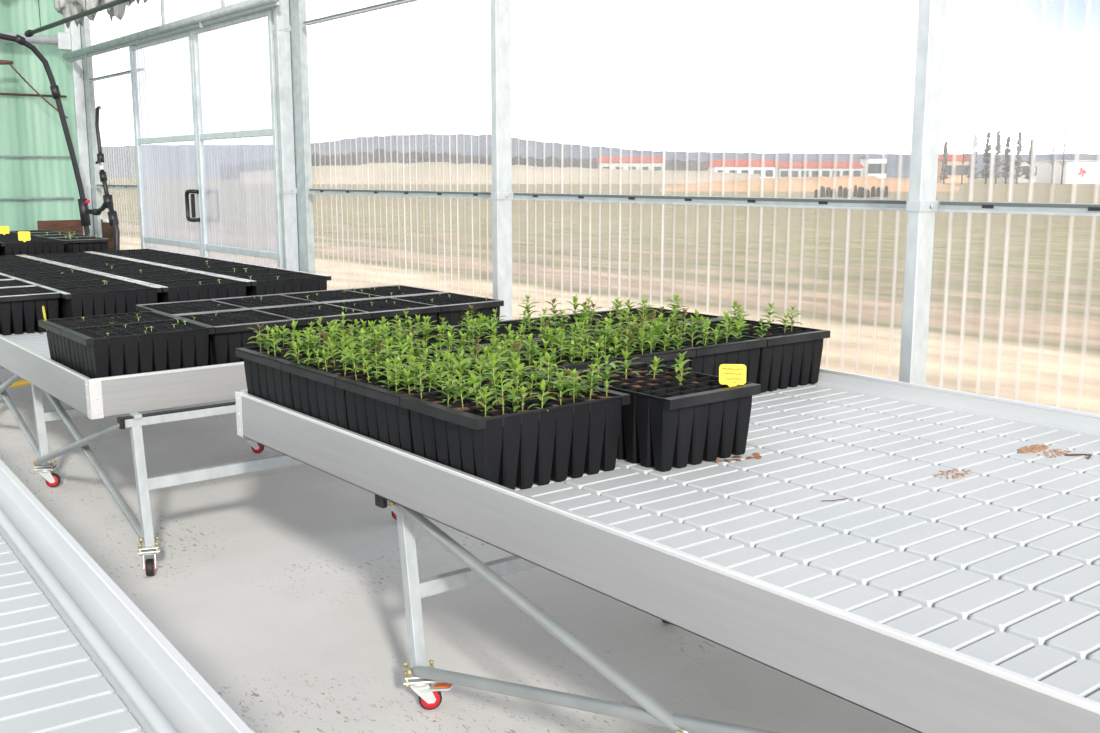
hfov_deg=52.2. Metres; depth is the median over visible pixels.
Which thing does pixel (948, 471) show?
soil
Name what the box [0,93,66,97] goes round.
trim
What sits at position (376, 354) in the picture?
seedling
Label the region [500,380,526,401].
seedling
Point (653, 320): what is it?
seedling
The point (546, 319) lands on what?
seedling
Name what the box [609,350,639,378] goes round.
seedling
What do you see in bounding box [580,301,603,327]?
seedling
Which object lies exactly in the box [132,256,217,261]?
container
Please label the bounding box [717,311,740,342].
seedling
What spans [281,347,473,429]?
container
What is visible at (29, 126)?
wall
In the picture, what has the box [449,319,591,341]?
container
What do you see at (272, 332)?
seedling
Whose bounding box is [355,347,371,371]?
seedling
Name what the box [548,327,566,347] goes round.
seedling
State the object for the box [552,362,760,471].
container
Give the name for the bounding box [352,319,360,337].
seedling
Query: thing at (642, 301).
seedling
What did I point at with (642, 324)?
seedling
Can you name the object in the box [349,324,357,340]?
seedling
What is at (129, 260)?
container
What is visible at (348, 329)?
seedling
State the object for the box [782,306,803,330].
seedling
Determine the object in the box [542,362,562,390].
seedling
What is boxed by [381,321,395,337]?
seedling
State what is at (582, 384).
seedling
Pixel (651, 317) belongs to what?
seedling
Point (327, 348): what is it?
seedling
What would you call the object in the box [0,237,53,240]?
container
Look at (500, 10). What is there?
column
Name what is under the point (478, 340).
seedling
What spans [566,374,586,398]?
seedling
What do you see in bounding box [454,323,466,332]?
seedling
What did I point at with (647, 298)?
seedling
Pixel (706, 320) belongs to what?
seedling
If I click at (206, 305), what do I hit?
container
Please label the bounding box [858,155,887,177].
building
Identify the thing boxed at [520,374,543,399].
seedling
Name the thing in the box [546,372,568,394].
seedling
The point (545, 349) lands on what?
seedling
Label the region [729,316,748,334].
seedling
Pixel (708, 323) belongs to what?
seedling
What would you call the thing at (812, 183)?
bank
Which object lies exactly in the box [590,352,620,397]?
seedling
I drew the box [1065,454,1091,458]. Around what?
twig
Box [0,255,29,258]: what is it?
container
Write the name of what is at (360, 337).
seedling
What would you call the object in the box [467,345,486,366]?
seedling
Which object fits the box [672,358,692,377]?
seedling
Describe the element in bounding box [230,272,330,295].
container
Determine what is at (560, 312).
seedling
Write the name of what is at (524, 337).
seedling
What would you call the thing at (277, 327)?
seedling
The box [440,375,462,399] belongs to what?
seedling
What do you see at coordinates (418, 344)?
seedling
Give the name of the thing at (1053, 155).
tree
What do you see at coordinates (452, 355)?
seedling
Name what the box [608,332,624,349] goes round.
seedling
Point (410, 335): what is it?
seedling
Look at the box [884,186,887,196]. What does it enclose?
bush
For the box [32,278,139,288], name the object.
container
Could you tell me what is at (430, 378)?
seedling
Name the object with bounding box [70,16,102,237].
column
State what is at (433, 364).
seedling
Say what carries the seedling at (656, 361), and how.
on the container at (666, 424)
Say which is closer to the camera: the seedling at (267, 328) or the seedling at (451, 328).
the seedling at (267, 328)
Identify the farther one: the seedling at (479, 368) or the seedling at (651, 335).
the seedling at (651, 335)
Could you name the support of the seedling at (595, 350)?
on the container at (578, 365)
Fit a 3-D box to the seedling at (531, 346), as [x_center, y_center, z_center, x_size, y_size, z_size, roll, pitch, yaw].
[-0.050,-0.029,3.602,0.073,0.072,0.068,-2,10,-10]
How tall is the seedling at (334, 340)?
0.088 m
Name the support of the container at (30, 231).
on the bench
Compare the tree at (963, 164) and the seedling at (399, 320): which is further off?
the tree at (963, 164)
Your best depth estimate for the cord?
11.46 m
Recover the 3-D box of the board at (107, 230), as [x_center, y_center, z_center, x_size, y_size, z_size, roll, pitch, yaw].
[-4.650,-1.004,11.894,0.027,1.090,0.420,-8,12,-38]
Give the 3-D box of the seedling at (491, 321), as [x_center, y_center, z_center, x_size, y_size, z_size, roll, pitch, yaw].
[-0.206,-0.129,3.988,0.085,0.104,0.076,-6,11,-31]
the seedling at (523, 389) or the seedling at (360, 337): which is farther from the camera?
the seedling at (360, 337)
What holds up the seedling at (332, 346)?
on the container at (316, 394)
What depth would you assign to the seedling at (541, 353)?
3.23 m
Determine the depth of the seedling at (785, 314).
4.26 m
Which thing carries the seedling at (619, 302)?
on the container at (571, 319)
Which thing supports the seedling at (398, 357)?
on the container at (374, 411)
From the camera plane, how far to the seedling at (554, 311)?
4.65 m
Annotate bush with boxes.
[814,189,817,197]
[819,186,824,196]
[825,187,830,196]
[838,186,842,196]
[843,187,847,197]
[853,185,856,196]
[857,187,862,196]
[864,189,869,197]
[871,186,875,196]
[876,187,879,196]
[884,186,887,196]
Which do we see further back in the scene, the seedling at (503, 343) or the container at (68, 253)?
the container at (68, 253)
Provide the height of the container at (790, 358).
0.206 m
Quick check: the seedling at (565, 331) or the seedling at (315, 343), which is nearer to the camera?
the seedling at (315, 343)
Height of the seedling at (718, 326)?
0.088 m
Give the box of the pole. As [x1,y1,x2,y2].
[2,380,30,387]
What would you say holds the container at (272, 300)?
on the bench at (26, 356)
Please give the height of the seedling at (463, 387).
0.102 m
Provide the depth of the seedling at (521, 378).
3.20 m
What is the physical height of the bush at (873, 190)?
0.860 m
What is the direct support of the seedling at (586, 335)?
on the container at (578, 365)
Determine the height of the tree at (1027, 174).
8.576 m
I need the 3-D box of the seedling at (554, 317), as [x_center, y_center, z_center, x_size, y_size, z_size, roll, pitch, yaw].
[0.021,-0.165,4.375,0.062,0.077,0.058,-8,13,-40]
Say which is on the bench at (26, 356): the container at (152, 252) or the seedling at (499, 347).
the container at (152, 252)
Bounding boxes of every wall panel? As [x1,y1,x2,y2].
[89,0,152,249]
[143,0,242,27]
[302,0,490,297]
[512,0,909,379]
[936,0,1099,413]
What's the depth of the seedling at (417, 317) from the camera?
4.25 m
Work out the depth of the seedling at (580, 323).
3.87 m
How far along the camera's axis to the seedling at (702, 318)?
4.24 m
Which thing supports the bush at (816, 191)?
on the ground
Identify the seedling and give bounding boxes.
[247,323,271,351]
[256,325,279,353]
[262,328,284,356]
[273,325,287,346]
[278,324,287,346]
[284,331,305,352]
[284,342,305,363]
[285,320,305,348]
[285,330,306,356]
[297,352,316,366]
[298,330,317,358]
[300,327,318,352]
[301,321,318,341]
[304,335,319,355]
[304,348,328,368]
[305,330,321,348]
[310,316,329,344]
[312,330,329,356]
[314,350,335,371]
[316,320,341,350]
[319,336,336,363]
[324,333,341,349]
[325,319,344,340]
[326,342,340,365]
[331,311,352,336]
[332,329,359,355]
[333,345,358,375]
[334,343,349,369]
[338,327,354,346]
[339,333,351,347]
[340,341,371,379]
[345,342,360,371]
[348,329,375,364]
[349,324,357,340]
[349,327,372,350]
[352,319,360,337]
[352,336,369,354]
[353,319,371,339]
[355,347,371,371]
[356,359,375,382]
[357,348,377,369]
[362,340,391,368]
[363,352,385,378]
[364,328,385,352]
[366,320,374,333]
[367,319,382,342]
[369,326,388,353]
[371,359,402,388]
[372,319,391,340]
[374,316,390,333]
[377,325,398,345]
[378,338,400,368]
[380,325,394,342]
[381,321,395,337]
[382,337,400,363]
[383,357,412,390]
[385,341,415,378]
[385,356,405,382]
[388,332,404,353]
[389,315,403,330]
[391,319,406,341]
[391,321,406,339]
[392,322,411,353]
[392,370,419,393]
[393,310,413,338]
[396,332,422,361]
[397,367,415,386]
[399,319,420,340]
[399,347,422,370]
[400,327,427,351]
[401,335,419,361]
[401,355,426,389]
[402,356,422,380]
[406,362,436,398]
[407,341,429,363]
[411,315,423,329]
[412,348,431,378]
[413,316,436,340]
[413,366,432,384]
[415,315,437,339]
[417,340,432,359]
[418,321,438,347]
[422,365,442,391]
[426,362,439,386]
[427,343,444,370]
[429,342,451,362]
[429,366,450,390]
[433,324,446,345]
[434,351,452,372]
[435,317,450,337]
[435,352,462,382]
[438,331,461,353]
[438,373,458,406]
[440,324,458,347]
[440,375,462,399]
[443,353,455,370]
[444,357,465,376]
[447,330,472,354]
[448,350,472,380]
[449,370,472,408]
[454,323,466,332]
[454,346,474,365]
[457,318,478,343]
[457,360,482,377]
[460,311,479,333]
[460,370,482,390]
[461,305,481,327]
[463,339,482,358]
[463,346,475,364]
[464,318,482,339]
[464,379,478,397]
[465,373,484,406]
[467,335,486,354]
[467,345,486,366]
[468,364,494,398]
[469,355,488,374]
[471,355,490,375]
[474,386,495,416]
[475,318,489,336]
[477,346,489,374]
[479,316,499,338]
[479,359,507,404]
[480,315,488,332]
[482,345,497,359]
[483,350,507,380]
[483,351,509,388]
[485,309,506,331]
[485,328,502,348]
[487,345,509,377]
[488,370,520,414]
[489,338,507,355]
[490,337,505,357]
[492,339,514,371]
[494,334,509,348]
[498,340,517,365]
[499,350,525,378]
[500,324,524,347]
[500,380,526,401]
[502,340,532,375]
[502,357,535,393]
[503,387,522,408]
[507,334,522,349]
[511,326,526,343]
[512,369,529,384]
[513,386,535,411]
[514,325,533,344]
[518,294,539,323]
[518,309,532,326]
[518,333,539,365]
[520,312,538,331]
[520,360,545,387]
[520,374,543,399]
[523,346,540,359]
[528,379,555,411]
[530,317,551,343]
[530,351,549,380]
[532,338,552,363]
[535,352,562,395]
[536,308,549,328]
[538,326,554,347]
[538,327,562,354]
[542,319,554,341]
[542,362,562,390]
[543,316,557,328]
[544,298,565,318]
[546,315,561,328]
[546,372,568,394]
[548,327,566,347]
[550,347,565,365]
[552,336,574,360]
[552,371,576,404]
[553,367,579,393]
[554,310,569,329]
[555,331,572,357]
[556,325,569,340]
[556,368,583,388]
[561,341,581,363]
[562,369,586,402]
[564,295,579,316]
[564,317,585,341]
[564,330,584,359]
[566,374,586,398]
[567,323,577,340]
[573,345,593,361]
[573,371,588,391]
[574,320,594,345]
[575,304,593,321]
[575,327,593,350]
[576,334,595,358]
[579,296,596,314]
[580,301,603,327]
[580,363,602,400]
[583,316,592,334]
[584,367,603,394]
[586,317,605,339]
[588,332,599,347]
[589,342,605,359]
[590,334,609,354]
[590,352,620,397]
[592,317,619,351]
[594,356,604,373]
[599,319,621,347]
[600,311,617,334]
[607,336,623,357]
[608,298,622,313]
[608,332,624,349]
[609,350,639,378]
[611,300,626,322]
[611,321,625,342]
[612,311,624,325]
[612,326,628,346]
[616,309,631,326]
[618,329,636,350]
[619,331,638,352]
[621,298,635,313]
[621,313,642,340]
[623,314,642,335]
[626,323,647,344]
[633,327,653,350]
[633,331,651,353]
[634,298,649,319]
[635,316,651,337]
[636,298,653,316]
[638,324,661,352]
[645,314,657,327]
[645,356,663,378]
[646,320,663,341]
[647,331,660,349]
[650,306,673,332]
[650,313,666,331]
[653,319,666,345]
[654,332,674,350]
[659,328,675,346]
[660,318,676,340]
[663,308,682,328]
[664,314,680,331]
[666,293,686,316]
[666,295,688,320]
[670,328,685,349]
[672,307,694,335]
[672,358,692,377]
[674,324,691,341]
[674,351,692,373]
[683,315,700,346]
[689,309,707,329]
[695,316,709,333]
[696,320,717,345]
[697,317,713,342]
[706,329,727,343]
[711,325,724,339]
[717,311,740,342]
[720,311,734,335]
[727,303,750,323]
[728,300,743,317]
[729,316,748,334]
[729,318,750,338]
[753,318,770,337]
[759,302,779,326]
[774,313,794,332]
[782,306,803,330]
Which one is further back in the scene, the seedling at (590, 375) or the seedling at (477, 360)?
the seedling at (477, 360)
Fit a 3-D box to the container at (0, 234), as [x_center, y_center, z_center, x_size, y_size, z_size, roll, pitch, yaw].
[-4.965,-1.081,10.141,0.505,0.206,0.358,-7,12,-37]
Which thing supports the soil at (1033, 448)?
on the bench at (993, 626)
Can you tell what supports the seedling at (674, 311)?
on the container at (745, 350)
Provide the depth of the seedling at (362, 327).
3.69 m
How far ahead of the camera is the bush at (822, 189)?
84.89 m
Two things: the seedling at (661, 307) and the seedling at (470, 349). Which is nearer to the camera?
the seedling at (470, 349)
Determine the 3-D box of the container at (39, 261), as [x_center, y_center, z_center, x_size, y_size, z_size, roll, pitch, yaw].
[-3.770,-0.618,7.875,0.507,0.215,0.358,-8,12,-37]
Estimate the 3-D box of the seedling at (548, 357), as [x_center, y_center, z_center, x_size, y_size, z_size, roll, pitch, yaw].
[-0.007,0.022,3.022,0.089,0.118,0.088,0,10,0]
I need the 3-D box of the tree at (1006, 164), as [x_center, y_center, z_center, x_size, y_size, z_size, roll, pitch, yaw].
[87.429,-39.310,214.503,2.332,9.250,2.229,-8,12,-38]
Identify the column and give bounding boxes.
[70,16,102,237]
[273,0,314,272]
[490,0,512,320]
[899,0,946,384]
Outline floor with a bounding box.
[0,366,918,732]
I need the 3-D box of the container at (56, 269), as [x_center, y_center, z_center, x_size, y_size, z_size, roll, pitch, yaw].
[-3.328,-0.522,7.309,0.507,0.215,0.358,-8,12,-37]
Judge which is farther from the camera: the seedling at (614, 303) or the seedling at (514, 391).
the seedling at (614, 303)
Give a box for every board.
[37,220,82,234]
[101,219,113,250]
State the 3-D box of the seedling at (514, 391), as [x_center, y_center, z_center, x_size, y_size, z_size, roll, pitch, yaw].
[-0.093,0.088,2.889,0.060,0.076,0.058,6,11,30]
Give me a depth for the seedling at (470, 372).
3.09 m
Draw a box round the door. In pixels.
[129,8,283,268]
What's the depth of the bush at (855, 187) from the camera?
86.88 m
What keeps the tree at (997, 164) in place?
on the ground
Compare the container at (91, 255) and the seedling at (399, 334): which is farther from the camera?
the container at (91, 255)
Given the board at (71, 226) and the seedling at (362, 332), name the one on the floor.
the board at (71, 226)
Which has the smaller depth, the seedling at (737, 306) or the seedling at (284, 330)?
the seedling at (284, 330)
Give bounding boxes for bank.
[240,162,759,183]
[660,175,958,191]
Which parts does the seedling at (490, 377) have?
stem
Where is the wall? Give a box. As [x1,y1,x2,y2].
[0,0,80,230]
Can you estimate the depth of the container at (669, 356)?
3.80 m
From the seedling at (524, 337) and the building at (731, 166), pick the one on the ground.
the building at (731, 166)
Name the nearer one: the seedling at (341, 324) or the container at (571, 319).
the seedling at (341, 324)
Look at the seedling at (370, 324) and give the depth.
3.91 m
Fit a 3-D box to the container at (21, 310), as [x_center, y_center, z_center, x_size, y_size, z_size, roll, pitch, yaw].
[-2.888,-0.302,6.042,0.360,0.212,0.505,-8,12,-37]
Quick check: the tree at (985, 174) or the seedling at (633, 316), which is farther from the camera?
the tree at (985, 174)
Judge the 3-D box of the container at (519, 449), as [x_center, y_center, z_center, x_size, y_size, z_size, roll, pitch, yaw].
[-0.092,0.180,3.028,0.505,0.206,0.358,-8,12,-38]
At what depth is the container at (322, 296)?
5.74 m
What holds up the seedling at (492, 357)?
on the container at (519, 449)
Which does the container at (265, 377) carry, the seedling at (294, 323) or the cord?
the seedling at (294, 323)
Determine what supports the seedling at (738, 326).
on the container at (745, 350)
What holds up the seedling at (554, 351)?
on the container at (578, 365)
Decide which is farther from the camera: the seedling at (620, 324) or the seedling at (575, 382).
the seedling at (620, 324)
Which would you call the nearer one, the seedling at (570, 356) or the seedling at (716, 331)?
the seedling at (570, 356)
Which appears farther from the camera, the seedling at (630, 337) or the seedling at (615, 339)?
the seedling at (630, 337)
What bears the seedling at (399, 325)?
on the container at (316, 394)
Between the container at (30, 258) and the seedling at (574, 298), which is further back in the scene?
the container at (30, 258)
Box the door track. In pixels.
[63,0,280,61]
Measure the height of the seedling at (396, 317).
0.090 m
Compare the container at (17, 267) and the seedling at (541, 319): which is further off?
the container at (17, 267)
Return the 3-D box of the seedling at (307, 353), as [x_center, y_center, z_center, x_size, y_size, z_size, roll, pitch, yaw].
[-0.764,-0.014,3.515,0.065,0.069,0.070,7,12,35]
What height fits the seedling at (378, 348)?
0.103 m
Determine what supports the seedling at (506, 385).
on the container at (519, 449)
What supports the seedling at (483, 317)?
on the container at (502, 329)
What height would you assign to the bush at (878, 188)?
0.770 m
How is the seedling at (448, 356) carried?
on the container at (374, 411)
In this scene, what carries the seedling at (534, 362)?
on the container at (519, 449)
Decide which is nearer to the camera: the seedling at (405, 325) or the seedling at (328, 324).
the seedling at (328, 324)
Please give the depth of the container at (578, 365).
3.60 m
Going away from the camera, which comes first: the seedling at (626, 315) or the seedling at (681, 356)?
the seedling at (681, 356)
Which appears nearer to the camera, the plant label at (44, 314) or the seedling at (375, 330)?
the seedling at (375, 330)
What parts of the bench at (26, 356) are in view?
rail, leg, panel, rail, leg, panel, rail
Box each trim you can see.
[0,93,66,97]
[0,155,69,157]
[0,197,73,199]
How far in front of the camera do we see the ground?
22.10 m
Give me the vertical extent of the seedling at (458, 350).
0.077 m
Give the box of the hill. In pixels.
[102,134,1097,177]
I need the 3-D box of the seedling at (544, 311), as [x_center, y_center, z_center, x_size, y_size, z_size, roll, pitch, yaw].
[-0.030,-0.182,4.339,0.069,0.091,0.069,-4,10,-23]
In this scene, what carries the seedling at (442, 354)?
on the container at (374, 411)
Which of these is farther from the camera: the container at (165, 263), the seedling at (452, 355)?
the container at (165, 263)
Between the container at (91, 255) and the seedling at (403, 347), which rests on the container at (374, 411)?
the seedling at (403, 347)
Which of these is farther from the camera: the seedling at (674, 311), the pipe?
the pipe
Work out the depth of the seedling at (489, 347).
3.42 m
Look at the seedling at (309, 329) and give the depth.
3.77 m
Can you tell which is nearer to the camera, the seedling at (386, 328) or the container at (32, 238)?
the seedling at (386, 328)
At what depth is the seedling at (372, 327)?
3.99 m
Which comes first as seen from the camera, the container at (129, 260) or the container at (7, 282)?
the container at (7, 282)
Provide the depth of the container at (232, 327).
4.71 m
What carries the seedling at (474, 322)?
on the container at (432, 340)
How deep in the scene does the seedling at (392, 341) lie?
3.56 m
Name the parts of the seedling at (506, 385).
stem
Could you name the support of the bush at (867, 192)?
on the ground
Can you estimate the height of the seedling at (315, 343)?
0.073 m
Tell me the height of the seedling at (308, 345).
0.098 m
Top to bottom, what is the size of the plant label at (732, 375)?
0.108 m
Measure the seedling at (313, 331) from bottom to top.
0.094 m
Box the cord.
[10,64,67,117]
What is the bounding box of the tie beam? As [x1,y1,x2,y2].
[0,15,71,50]
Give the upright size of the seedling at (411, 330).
0.110 m
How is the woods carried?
on the ground
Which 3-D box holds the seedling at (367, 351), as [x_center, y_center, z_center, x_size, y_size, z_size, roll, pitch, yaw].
[-0.559,-0.013,3.449,0.078,0.090,0.067,-2,10,-14]
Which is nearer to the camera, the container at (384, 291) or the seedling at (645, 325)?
the seedling at (645, 325)
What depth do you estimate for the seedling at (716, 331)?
3.95 m
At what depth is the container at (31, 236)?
9.97 m
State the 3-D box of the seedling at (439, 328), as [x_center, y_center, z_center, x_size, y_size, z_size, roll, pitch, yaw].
[-0.386,-0.098,3.925,0.077,0.097,0.074,8,12,39]
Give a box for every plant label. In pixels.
[0,226,9,234]
[18,231,30,241]
[42,306,47,330]
[719,364,745,386]
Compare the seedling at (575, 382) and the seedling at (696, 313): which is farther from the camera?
the seedling at (696, 313)
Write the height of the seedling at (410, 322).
0.114 m
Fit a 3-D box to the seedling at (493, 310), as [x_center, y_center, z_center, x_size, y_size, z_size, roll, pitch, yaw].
[-0.208,-0.166,4.262,0.077,0.117,0.071,6,11,31]
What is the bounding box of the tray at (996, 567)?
[515,372,1099,702]
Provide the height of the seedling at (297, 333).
0.094 m
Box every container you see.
[0,234,30,235]
[0,235,41,237]
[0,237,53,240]
[0,239,67,255]
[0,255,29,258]
[0,257,39,261]
[0,260,52,265]
[0,263,70,269]
[0,267,83,274]
[0,275,12,279]
[0,279,34,287]
[0,285,59,334]
[3,270,100,278]
[11,230,58,232]
[16,274,118,283]
[22,252,98,257]
[30,232,72,234]
[32,254,114,259]
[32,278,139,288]
[35,234,86,237]
[38,311,182,369]
[44,257,128,263]
[49,236,108,252]
[49,283,161,317]
[58,259,145,266]
[61,319,214,378]
[73,262,163,269]
[88,266,179,273]
[89,248,164,253]
[104,251,177,256]
[105,269,201,277]
[117,253,197,259]
[123,273,223,282]
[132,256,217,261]
[136,299,248,314]
[142,277,250,302]
[148,259,236,265]
[167,262,256,268]
[173,309,296,364]
[187,265,276,272]
[208,268,302,276]
[210,294,319,308]
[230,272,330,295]
[235,336,409,409]
[252,303,371,341]
[279,289,382,302]
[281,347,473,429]
[323,297,440,331]
[336,361,544,453]
[342,285,443,296]
[366,328,519,350]
[389,292,503,325]
[400,376,629,489]
[444,341,616,375]
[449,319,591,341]
[522,313,650,332]
[531,333,696,370]
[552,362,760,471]
[596,307,725,324]
[611,325,766,382]
[675,318,829,392]
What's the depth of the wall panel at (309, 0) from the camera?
7.13 m
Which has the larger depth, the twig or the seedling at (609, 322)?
the seedling at (609, 322)
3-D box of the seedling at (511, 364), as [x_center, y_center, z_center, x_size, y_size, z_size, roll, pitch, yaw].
[-0.106,0.006,3.165,0.089,0.109,0.080,-2,10,-12]
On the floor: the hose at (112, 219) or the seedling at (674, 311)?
the hose at (112, 219)
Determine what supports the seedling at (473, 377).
on the container at (519, 449)
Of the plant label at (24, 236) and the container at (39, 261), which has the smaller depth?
the container at (39, 261)
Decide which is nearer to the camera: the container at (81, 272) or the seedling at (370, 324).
the seedling at (370, 324)
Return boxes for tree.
[939,141,948,183]
[959,138,966,184]
[967,134,978,178]
[979,131,993,183]
[989,131,1002,183]
[1001,136,1010,183]
[1013,132,1022,183]
[1023,139,1035,183]
[1049,140,1055,184]
[1058,132,1066,184]
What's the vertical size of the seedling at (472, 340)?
0.089 m
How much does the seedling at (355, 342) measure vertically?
0.096 m
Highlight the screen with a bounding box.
[53,0,147,27]
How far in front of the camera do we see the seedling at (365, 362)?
3.24 m
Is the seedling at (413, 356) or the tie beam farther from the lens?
the tie beam
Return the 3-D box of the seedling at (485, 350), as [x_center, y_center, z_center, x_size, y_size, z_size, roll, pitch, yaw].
[-0.194,-0.016,3.349,0.071,0.092,0.072,2,10,11]
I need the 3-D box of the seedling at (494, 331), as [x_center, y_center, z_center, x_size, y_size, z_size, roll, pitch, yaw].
[-0.187,-0.094,3.856,0.060,0.079,0.063,6,12,33]
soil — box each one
[934,468,970,478]
[1017,445,1048,453]
[1038,449,1070,457]
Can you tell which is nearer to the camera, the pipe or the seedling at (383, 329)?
the seedling at (383, 329)
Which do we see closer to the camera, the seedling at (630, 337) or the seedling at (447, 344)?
the seedling at (447, 344)
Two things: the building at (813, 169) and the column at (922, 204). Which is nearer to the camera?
the column at (922, 204)
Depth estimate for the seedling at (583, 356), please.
3.58 m
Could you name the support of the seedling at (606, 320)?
on the container at (669, 356)
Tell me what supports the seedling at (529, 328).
on the container at (502, 329)
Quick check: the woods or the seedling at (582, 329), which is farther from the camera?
the woods
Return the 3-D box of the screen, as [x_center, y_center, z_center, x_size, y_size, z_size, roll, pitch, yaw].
[-3.775,-3.268,9.385,0.236,0.844,2.053,-8,12,-38]
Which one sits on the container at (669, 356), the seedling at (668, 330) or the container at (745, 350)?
the seedling at (668, 330)
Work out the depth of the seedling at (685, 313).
4.16 m
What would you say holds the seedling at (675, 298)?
on the container at (666, 314)
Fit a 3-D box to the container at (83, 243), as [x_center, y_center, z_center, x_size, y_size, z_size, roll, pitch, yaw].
[-4.071,-1.008,9.710,0.358,0.206,0.505,-7,12,-37]
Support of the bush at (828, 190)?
on the ground
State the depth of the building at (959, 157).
236.63 m
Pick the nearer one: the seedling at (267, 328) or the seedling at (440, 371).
the seedling at (440, 371)
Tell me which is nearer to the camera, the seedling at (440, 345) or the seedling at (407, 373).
the seedling at (407, 373)
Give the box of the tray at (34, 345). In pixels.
[0,331,50,358]
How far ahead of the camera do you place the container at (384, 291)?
5.96 m
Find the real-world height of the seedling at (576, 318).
0.123 m
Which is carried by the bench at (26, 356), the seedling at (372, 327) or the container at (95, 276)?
the container at (95, 276)
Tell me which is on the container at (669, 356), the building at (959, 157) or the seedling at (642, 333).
the seedling at (642, 333)
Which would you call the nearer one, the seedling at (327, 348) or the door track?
the seedling at (327, 348)
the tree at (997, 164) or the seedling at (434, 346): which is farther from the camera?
the tree at (997, 164)
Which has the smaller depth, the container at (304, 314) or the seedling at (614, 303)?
the seedling at (614, 303)
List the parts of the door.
rail, panel, rail, panel, rail, panel, handle, handle, rail, panel, rail, panel, rail, panel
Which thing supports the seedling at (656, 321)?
on the container at (669, 356)
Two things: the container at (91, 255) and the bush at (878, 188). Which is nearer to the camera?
the container at (91, 255)
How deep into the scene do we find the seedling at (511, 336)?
3.68 m
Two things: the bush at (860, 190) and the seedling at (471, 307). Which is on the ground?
the bush at (860, 190)
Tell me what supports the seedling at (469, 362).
on the container at (374, 411)
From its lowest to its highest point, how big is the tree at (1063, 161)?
9.566 m
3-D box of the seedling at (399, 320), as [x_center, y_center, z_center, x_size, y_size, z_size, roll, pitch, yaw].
[-0.542,-0.116,4.014,0.081,0.106,0.088,0,8,-1]
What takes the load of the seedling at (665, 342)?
on the container at (669, 356)
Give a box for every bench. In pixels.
[0,331,396,575]
[0,459,254,732]
[235,368,1099,732]
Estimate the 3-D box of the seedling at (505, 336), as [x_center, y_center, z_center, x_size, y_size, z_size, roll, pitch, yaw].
[-0.152,-0.071,3.809,0.073,0.084,0.063,1,10,3]
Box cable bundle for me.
[0,60,12,64]
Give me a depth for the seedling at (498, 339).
3.65 m
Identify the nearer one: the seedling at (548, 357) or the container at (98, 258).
the seedling at (548, 357)
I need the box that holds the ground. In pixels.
[100,178,1099,413]
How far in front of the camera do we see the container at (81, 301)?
6.04 m
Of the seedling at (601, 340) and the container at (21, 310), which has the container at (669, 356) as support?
the seedling at (601, 340)
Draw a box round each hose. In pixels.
[0,33,90,235]
[86,106,119,249]
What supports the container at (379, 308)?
on the bench at (26, 356)
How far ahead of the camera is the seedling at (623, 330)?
3.91 m
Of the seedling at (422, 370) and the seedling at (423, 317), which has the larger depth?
the seedling at (423, 317)
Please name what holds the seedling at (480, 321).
on the container at (432, 340)
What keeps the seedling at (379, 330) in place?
on the container at (316, 394)
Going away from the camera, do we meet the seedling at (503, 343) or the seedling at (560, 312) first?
the seedling at (503, 343)
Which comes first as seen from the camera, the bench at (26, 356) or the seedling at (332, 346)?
the seedling at (332, 346)
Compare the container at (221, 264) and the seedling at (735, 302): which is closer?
the seedling at (735, 302)
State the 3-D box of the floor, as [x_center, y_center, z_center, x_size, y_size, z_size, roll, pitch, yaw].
[-3.679,1.038,3.497,9.300,0.120,16.100,-8,12,-38]
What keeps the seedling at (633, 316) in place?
on the container at (669, 356)
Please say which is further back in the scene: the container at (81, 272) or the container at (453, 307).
the container at (81, 272)
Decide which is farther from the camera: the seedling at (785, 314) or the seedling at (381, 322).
the seedling at (785, 314)
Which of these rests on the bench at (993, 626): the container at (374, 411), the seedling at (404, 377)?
the container at (374, 411)
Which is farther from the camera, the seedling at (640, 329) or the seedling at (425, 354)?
the seedling at (640, 329)
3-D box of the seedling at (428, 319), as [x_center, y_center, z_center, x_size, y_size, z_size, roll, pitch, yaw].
[-0.448,-0.132,4.085,0.086,0.110,0.086,9,13,43]
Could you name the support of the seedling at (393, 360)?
on the container at (374, 411)
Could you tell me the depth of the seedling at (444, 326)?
4.12 m
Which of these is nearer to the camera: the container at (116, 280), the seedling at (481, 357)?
the seedling at (481, 357)
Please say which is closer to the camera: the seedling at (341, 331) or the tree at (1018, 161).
the seedling at (341, 331)
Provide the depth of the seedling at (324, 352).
3.43 m
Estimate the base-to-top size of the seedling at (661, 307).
0.107 m
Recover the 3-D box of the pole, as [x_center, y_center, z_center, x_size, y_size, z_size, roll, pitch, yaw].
[-3.668,0.136,7.429,1.565,0.337,0.040,7,12,35]
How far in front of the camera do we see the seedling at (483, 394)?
2.78 m
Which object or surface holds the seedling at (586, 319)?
on the container at (669, 356)
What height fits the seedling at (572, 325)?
0.087 m
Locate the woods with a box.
[220,148,708,179]
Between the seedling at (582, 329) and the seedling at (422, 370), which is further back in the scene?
the seedling at (582, 329)
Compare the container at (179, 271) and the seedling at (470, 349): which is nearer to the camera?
the seedling at (470, 349)
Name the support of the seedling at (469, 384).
on the container at (519, 449)
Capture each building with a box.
[596,157,665,170]
[706,160,777,177]
[775,162,864,178]
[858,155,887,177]
[937,154,970,182]
[1001,157,1059,182]
[1036,160,1099,183]
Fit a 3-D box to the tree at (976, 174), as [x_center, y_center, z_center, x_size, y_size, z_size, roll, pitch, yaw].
[81.001,-39.472,214.429,2.457,9.593,2.420,-8,12,-38]
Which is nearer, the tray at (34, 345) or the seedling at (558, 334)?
the seedling at (558, 334)
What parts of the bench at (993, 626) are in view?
leg, rail, panel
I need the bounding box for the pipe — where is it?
[24,0,130,36]
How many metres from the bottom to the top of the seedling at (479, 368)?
0.097 m

